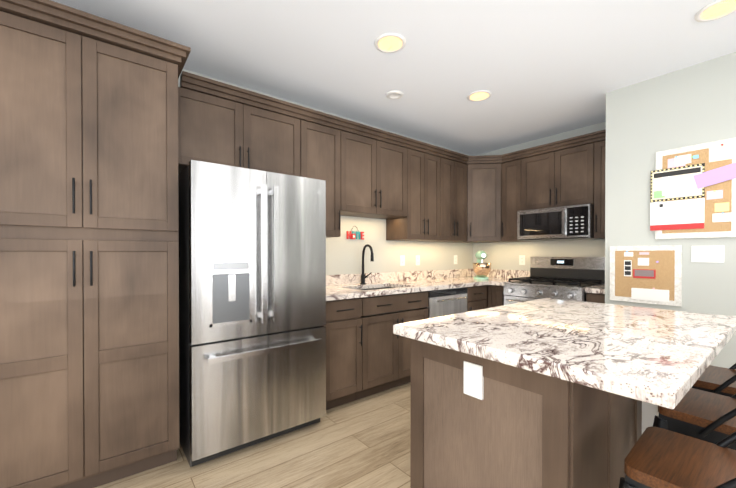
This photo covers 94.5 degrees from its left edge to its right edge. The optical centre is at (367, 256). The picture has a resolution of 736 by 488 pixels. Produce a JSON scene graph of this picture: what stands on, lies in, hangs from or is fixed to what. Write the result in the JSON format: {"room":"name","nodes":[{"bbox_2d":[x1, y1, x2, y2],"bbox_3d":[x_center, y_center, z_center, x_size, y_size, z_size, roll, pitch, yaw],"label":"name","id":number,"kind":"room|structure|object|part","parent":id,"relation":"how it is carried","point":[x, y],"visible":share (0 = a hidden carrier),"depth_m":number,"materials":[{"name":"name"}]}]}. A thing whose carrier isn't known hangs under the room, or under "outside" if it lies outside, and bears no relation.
{"room":"kitchen","nodes":[
{"label":"kitchen","id":0,"kind":"room"},
{"bbox_2d":[95,382,410,487],"bbox_3d":[1.280,1.250,0.140,7.800,0.060,7.400,0,1,-38],"label":"floor","id":1,"kind":"structure","parent":0,"point":[364,442],"depth_m":2.02,"materials":[{"name":"brown wood"}]},
{"bbox_2d":[0,0,190,487],"bbox_3d":[-1.558,0.016,1.913,0.892,2.381,0.679,0,1,-38],"label":"pantry cabinet","id":2,"kind":"object","parent":1,"relation":"on","point":[89,294],"visible":1,"depth_m":1.68,"materials":[{"name":"brown wood"}]},
{"bbox_2d":[178,160,325,466],"bbox_3d":[-0.835,0.336,2.386,0.854,1.735,0.782,0,1,-38],"label":"fridge","id":3,"kind":"object","parent":1,"relation":"on","point":[252,306],"visible":1,"depth_m":2.06,"materials":[{"name":"silver metal"}]},
{"bbox_2d":[322,298,361,409],"bbox_3d":[-0.370,0.765,2.875,0.364,0.869,0.650,0,1,-38],"label":"base cabinet","id":4,"kind":"object","parent":1,"relation":"on","point":[343,325],"visible":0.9,"depth_m":2.66,"materials":[{"name":"brown wood"}]},
{"bbox_2d":[356,292,427,399],"bbox_3d":[0.086,0.767,3.235,0.792,0.859,0.650,0,1,-38],"label":"base cabinet","id":5,"kind":"object","parent":1,"relation":"on","point":[386,357],"visible":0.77,"depth_m":2.94,"materials":[{"name":"brown wood"}]},
{"bbox_2d":[326,268,493,316],"bbox_3d":[0.574,0.340,3.621,2.781,0.329,0.644,0,1,-38],"label":"countertop","id":6,"kind":"structure","parent":5,"relation":"on","point":[343,286],"depth_m":3.48,"materials":[{"name":"stone"}]},
{"bbox_2d":[360,253,373,283],"bbox_3d":[0.025,0.125,3.379,0.155,0.314,0.237,0,1,-38],"label":"faucet","id":7,"kind":"object","parent":6,"relation":"on","point":[363,276],"visible":1,"depth_m":3.42,"materials":[{"name":"black metal"}]},
{"bbox_2d":[362,244,372,264],"bbox_3d":[-0.005,-0.013,3.346,0.025,0.212,0.218,0,0,-28],"label":"faucet spout","id":8,"kind":"object","parent":7,"relation":"attached to","point":[364,248],"visible":1,"depth_m":3.40,"materials":[{"name":"black metal"}]},
{"bbox_2d":[473,251,490,278],"bbox_3d":[1.395,0.102,4.185,0.266,0.348,0.266,0,1,-38],"label":"stand mixer","id":9,"kind":"object","parent":6,"relation":"on","point":[481,269],"visible":1,"depth_m":4.09,"materials":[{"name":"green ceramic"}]},
{"bbox_2d":[410,287,467,318],"bbox_3d":[0.643,0.759,3.664,0.604,0.868,0.666,0,1,-38],"label":"dishwasher","id":10,"kind":"object","parent":1,"relation":"on","point":[443,302],"visible":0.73,"depth_m":3.41,"materials":[{"name":"silver metal"}]},
{"bbox_2d":[465,285,486,311],"bbox_3d":[1.024,0.757,3.975,0.372,0.869,0.650,0,1,-38],"label":"base cabinet","id":11,"kind":"object","parent":1,"relation":"on","point":[477,297],"visible":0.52,"depth_m":3.74,"materials":[{"name":"brown wood"}]},
{"bbox_2d":[488,285,504,307],"bbox_3d":[1.665,0.757,3.962,0.650,0.869,0.226,0,1,-38],"label":"base cabinet","id":12,"kind":"object","parent":1,"relation":"on","point":[497,296],"depth_m":3.80,"materials":[{"name":"brown wood"}]},
{"bbox_3d":[1.404,0.706,3.877,0.070,0.745,0.036,0,1,-38],"label":"base cabinet filler","id":13,"kind":"part","parent":12,"relation":"part of","materials":[{"name":"brown wood"}]},
{"bbox_2d":[490,269,529,285],"bbox_3d":[1.672,0.247,3.948,0.651,0.147,0.201,0,1,-38],"label":"countertop","id":14,"kind":"structure","parent":12,"relation":"on","point":[498,277],"depth_m":4.23,"materials":[{"name":"stone"}]},
{"bbox_2d":[410,339,641,487],"bbox_3d":[0.695,0.774,1.516,0.750,0.869,0.668,0,1,-38],"label":"kitchen island","id":15,"kind":"object","parent":1,"relation":"on","point":[516,427],"visible":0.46,"depth_m":1.24,"materials":[{"name":"brown wood"}]},
{"bbox_2d":[464,361,483,399],"bbox_3d":[0.397,0.467,1.285,0.016,0.124,0.080,0,1,-38],"label":"outlet","id":16,"kind":"object","parent":15,"relation":"attached to","point":[473,381],"visible":1,"depth_m":1.27,"materials":[{"name":"white plastic"}]},
{"bbox_2d":[393,298,735,408],"bbox_3d":[0.965,0.317,1.569,1.455,0.042,0.925,0,1,-38],"label":"island countertop","id":17,"kind":"structure","parent":15,"relation":"on","point":[662,357],"depth_m":1.22,"materials":[{"name":"stone"}]},
{"bbox_2d":[504,257,604,304],"bbox_3d":[1.928,0.600,3.539,0.726,1.190,0.756,0,1,-38],"label":"range","id":18,"kind":"object","parent":1,"relation":"on","point":[568,278],"visible":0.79,"depth_m":3.51,"materials":[{"name":"silver metal"}]},
{"bbox_2d":[586,293,604,303],"bbox_3d":[2.262,0.762,3.206,0.650,0.869,0.171,0,1,-38],"label":"base cabinet","id":19,"kind":"object","parent":1,"relation":"on","point":[595,297],"visible":0.1,"depth_m":3.03,"materials":[{"name":"brown wood"}]},
{"bbox_2d":[585,285,604,293],"bbox_3d":[2.265,0.252,3.204,0.642,0.147,0.175,0,1,-38],"label":"countertop","id":20,"kind":"structure","parent":19,"relation":"on","point":[600,289],"depth_m":3.03,"materials":[{"name":"stone"}]},
{"bbox_2d":[619,427,735,487],"bbox_3d":[0.914,0.887,0.900,0.505,0.655,0.505,0,1,-38],"label":"bar stool","id":21,"kind":"object","parent":1,"relation":"on","point":[657,457],"visible":1,"depth_m":0.92,"materials":[{"name":"brown wood"}]},
{"bbox_2d":[715,432,735,487],"bbox_3d":[0.969,0.479,0.834,0.362,0.291,0.272,0,1,-38],"label":"backrest","id":22,"kind":"object","parent":21,"relation":"attached to","point":[727,441],"visible":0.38,"depth_m":0.98,"materials":[{"name":"grey metal"}]},
{"bbox_2d":[653,388,735,449],"bbox_3d":[1.307,0.884,1.241,0.505,0.655,0.505,0,1,-38],"label":"bar stool","id":23,"kind":"object","parent":1,"relation":"on","point":[693,413],"visible":0.35,"depth_m":1.23,"materials":[{"name":"brown wood"}]},
{"bbox_2d":[699,394,735,436],"bbox_3d":[1.355,0.476,1.171,0.362,0.291,0.272,0,1,-38],"label":"backrest","id":24,"kind":"object","parent":23,"relation":"attached to","point":[715,424],"visible":0.62,"depth_m":1.14,"materials":[{"name":"grey metal"}]},
{"bbox_2d":[691,365,735,396],"bbox_3d":[1.659,0.882,1.570,0.498,0.655,0.498,0,1,-38],"label":"bar stool","id":25,"kind":"object","parent":1,"relation":"on","point":[711,378],"visible":0.04,"depth_m":1.53,"materials":[{"name":"brown wood"}]},
{"bbox_2d":[711,363,735,393],"bbox_3d":[1.713,0.474,1.502,0.362,0.291,0.269,0,1,-38],"label":"backrest","id":26,"kind":"object","parent":25,"relation":"attached to","point":[724,385],"visible":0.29,"depth_m":1.46,"materials":[{"name":"grey metal"}]},
{"bbox_2d":[178,69,472,274],"bbox_3d":[-1.229,-0.089,2.704,7.050,2.580,0.150,0,1,-38],"label":"wall","id":27,"kind":"structure","parent":0,"point":[343,254],"depth_m":3.67,"materials":[{"name":"grey paint"}]},
{"bbox_2d":[178,87,299,176],"bbox_3d":[-0.988,-0.848,2.560,0.910,0.500,0.360,0,1,-38],"label":"wall cabinet","id":28,"kind":"object","parent":27,"relation":"attached to","point":[214,129],"visible":0.62,"depth_m":2.41,"materials":[{"name":"brown wood"}]},
{"bbox_2d":[300,120,340,237],"bbox_3d":[-0.478,-0.635,2.964,0.382,0.930,0.360,0,1,-38],"label":"wall cabinet","id":29,"kind":"object","parent":27,"relation":"attached to","point":[320,152],"visible":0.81,"depth_m":2.89,"materials":[{"name":"brown wood"}]},
{"bbox_2d":[341,131,406,218],"bbox_3d":[-0.009,-0.753,3.333,0.807,0.700,0.360,0,1,-38],"label":"wall cabinet","id":30,"kind":"object","parent":27,"relation":"attached to","point":[373,178],"visible":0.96,"depth_m":3.19,"materials":[{"name":"brown wood"}]},
{"bbox_2d":[180,71,605,164],"bbox_3d":[0.558,-1.141,2.699,3.393,0.080,1.511,0,1,-38],"label":"crown molding","id":31,"kind":"structure","parent":27,"relation":"attached to","point":[200,84],"depth_m":3.01,"materials":[{"name":"brown wood"}]},
{"bbox_2d":[400,255,404,265],"bbox_3d":[0.395,0.048,3.885,0.072,0.118,0.007,0,1,-38],"label":"electrical outlet","id":32,"kind":"object","parent":27,"relation":"attached to","point":[402,260],"visible":1,"depth_m":3.88,"materials":[{"name":"white plastic"}]},
{"bbox_2d":[386,148,439,240],"bbox_3d":[0.513,-0.641,3.746,0.517,0.930,0.360,0,1,-38],"label":"wall cabinet","id":33,"kind":"object","parent":27,"relation":"attached to","point":[420,221],"visible":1,"depth_m":3.61,"materials":[{"name":"brown wood"}]},
{"bbox_2d":[415,255,419,264],"bbox_3d":[0.591,0.047,4.040,0.072,0.118,0.007,0,1,-38],"label":"electrical outlet","id":34,"kind":"object","parent":27,"relation":"attached to","point":[417,259],"visible":1,"depth_m":4.03,"materials":[{"name":"white plastic"}]},
{"bbox_2d":[422,157,466,241],"bbox_3d":[0.909,-0.643,4.059,0.487,0.930,0.360,0,1,-38],"label":"wall cabinet","id":35,"kind":"object","parent":27,"relation":"attached to","point":[453,201],"visible":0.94,"depth_m":3.93,"materials":[{"name":"brown wood"}]},
{"bbox_2d":[453,163,503,242],"bbox_3d":[1.415,-0.645,4.302,0.609,0.930,0.606,0,1,-38],"label":"wall cabinet","id":36,"kind":"object","parent":27,"relation":"attached to","point":[484,195],"visible":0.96,"depth_m":4.07,"materials":[{"name":"brown wood"}]},
{"bbox_2d":[51,0,735,155],"bbox_3d":[1.280,-1.390,0.121,7.800,0.060,7.400,0,1,-38],"label":"ceiling","id":37,"kind":"structure","parent":0,"point":[538,69],"depth_m":2.30,"materials":[{"name":"white paint"}]},
{"bbox_2d":[374,33,405,52],"bbox_3d":[0.143,-1.369,2.192,0.204,0.009,0.204,0,1,-38],"label":"recessed light","id":38,"kind":"object","parent":37,"relation":"in","point":[390,42],"visible":1,"depth_m":2.18,"materials":[{"name":"white plastic"}]},
{"bbox_2d":[386,90,402,98],"bbox_3d":[0.226,-1.371,2.894,0.150,0.014,0.150,0,1,-38],"label":"smoke detector","id":39,"kind":"object","parent":37,"relation":"in","point":[395,94],"visible":1,"depth_m":2.89,"materials":[{"name":"white plastic"}]},
{"bbox_2d":[467,90,491,101],"bbox_3d":[0.955,-1.375,2.922,0.204,0.009,0.204,0,1,-38],"label":"recessed light","id":40,"kind":"object","parent":37,"relation":"in","point":[479,95],"visible":1,"depth_m":2.91,"materials":[{"name":"white plastic"}]},
{"bbox_2d":[695,0,735,21],"bbox_3d":[1.951,-1.367,1.886,0.204,0.009,0.204,0,1,-38],"label":"recessed light","id":41,"kind":"object","parent":37,"relation":"in","point":[716,10],"visible":1,"depth_m":1.89,"materials":[{"name":"white plastic"}]},
{"bbox_2d":[473,122,605,270],"bbox_3d":[2.080,-0.099,4.080,0.150,2.580,1.790,0,1,-38],"label":"wall","id":42,"kind":"structure","parent":0,"point":[503,255],"depth_m":4.06,"materials":[{"name":"grey paint"}]},
{"bbox_2d":[501,159,531,241],"bbox_3d":[1.775,-0.643,4.046,0.360,0.930,0.237,0,1,-38],"label":"wall cabinet","id":43,"kind":"object","parent":42,"relation":"attached to","point":[511,188],"visible":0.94,"depth_m":3.97,"materials":[{"name":"brown wood"}]},
{"bbox_2d":[519,255,524,264],"bbox_3d":[1.897,0.046,4.185,0.007,0.118,0.072,0,1,-38],"label":"electrical outlet","id":44,"kind":"object","parent":42,"relation":"attached to","point":[521,259],"visible":1,"depth_m":4.18,"materials":[{"name":"white plastic"}]},
{"bbox_2d":[517,204,595,240],"bbox_3d":[2.040,-0.341,3.643,0.447,0.328,0.719,0,1,-38],"label":"over-the-range microwave","id":45,"kind":"object","parent":42,"relation":"attached to","point":[574,222],"visible":0.98,"depth_m":3.48,"materials":[{"name":"silver metal"}]},
{"bbox_2d":[521,143,593,210],"bbox_3d":[2.074,-0.810,3.666,0.360,0.590,0.722,0,1,-38],"label":"wall cabinet","id":46,"kind":"object","parent":42,"relation":"attached to","point":[563,177],"visible":0.94,"depth_m":3.54,"materials":[{"name":"brown wood"}]},
{"bbox_2d":[594,140,605,238],"bbox_3d":[2.364,-0.638,3.300,0.360,0.930,0.208,0,1,-38],"label":"wall cabinet","id":47,"kind":"object","parent":42,"relation":"attached to","point":[599,184],"visible":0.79,"depth_m":3.25,"materials":[{"name":"brown wood"}]},
{"bbox_2d":[605,52,735,369],"bbox_3d":[4.028,-0.076,1.031,0.870,2.580,5.410,0,1,-38],"label":"wall","id":48,"kind":"structure","parent":0,"point":[646,120],"depth_m":2.55,"materials":[{"name":"grey paint"}]},
{"bbox_2d":[610,245,681,305],"bbox_3d":[2.161,0.142,2.670,0.029,0.450,0.447,0,1,-38],"label":"bulletin board","id":49,"kind":"object","parent":48,"relation":"attached to","point":[647,274],"visible":1,"depth_m":2.65,"materials":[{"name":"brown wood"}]},
{"bbox_2d":[650,138,735,238],"bbox_3d":[2.341,-0.464,2.436,0.032,0.665,0.498,0,1,-38],"label":"bulletin board","id":50,"kind":"object","parent":48,"relation":"attached to","point":[692,191],"visible":1,"depth_m":2.43,"materials":[{"name":"multicoloured paper"}]},
{"bbox_2d":[691,245,723,262],"bbox_3d":[2.389,-0.016,2.395,0.010,0.118,0.165,0,1,-38],"label":"light switch","id":51,"kind":"object","parent":48,"relation":"attached to","point":[714,254],"visible":1,"depth_m":2.39,"materials":[{"name":"white plastic"}]},
{"bbox_3d":[-0.133,-0.284,3.462,0.103,0.063,0.004,0,1,-38],"label":"hanger","id":52,"kind":"object","parent":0,"visible":0},
{"bbox_2d":[347,231,363,239],"bbox_3d":[-0.127,-0.214,3.463,0.212,0.080,0.015,0,1,-38],"label":"home sign","id":53,"kind":"object","parent":52,"relation":"hanging from","point":[350,235],"visible":0.94,"depth_m":3.45,"materials":[{"name":"red"}]}
]}

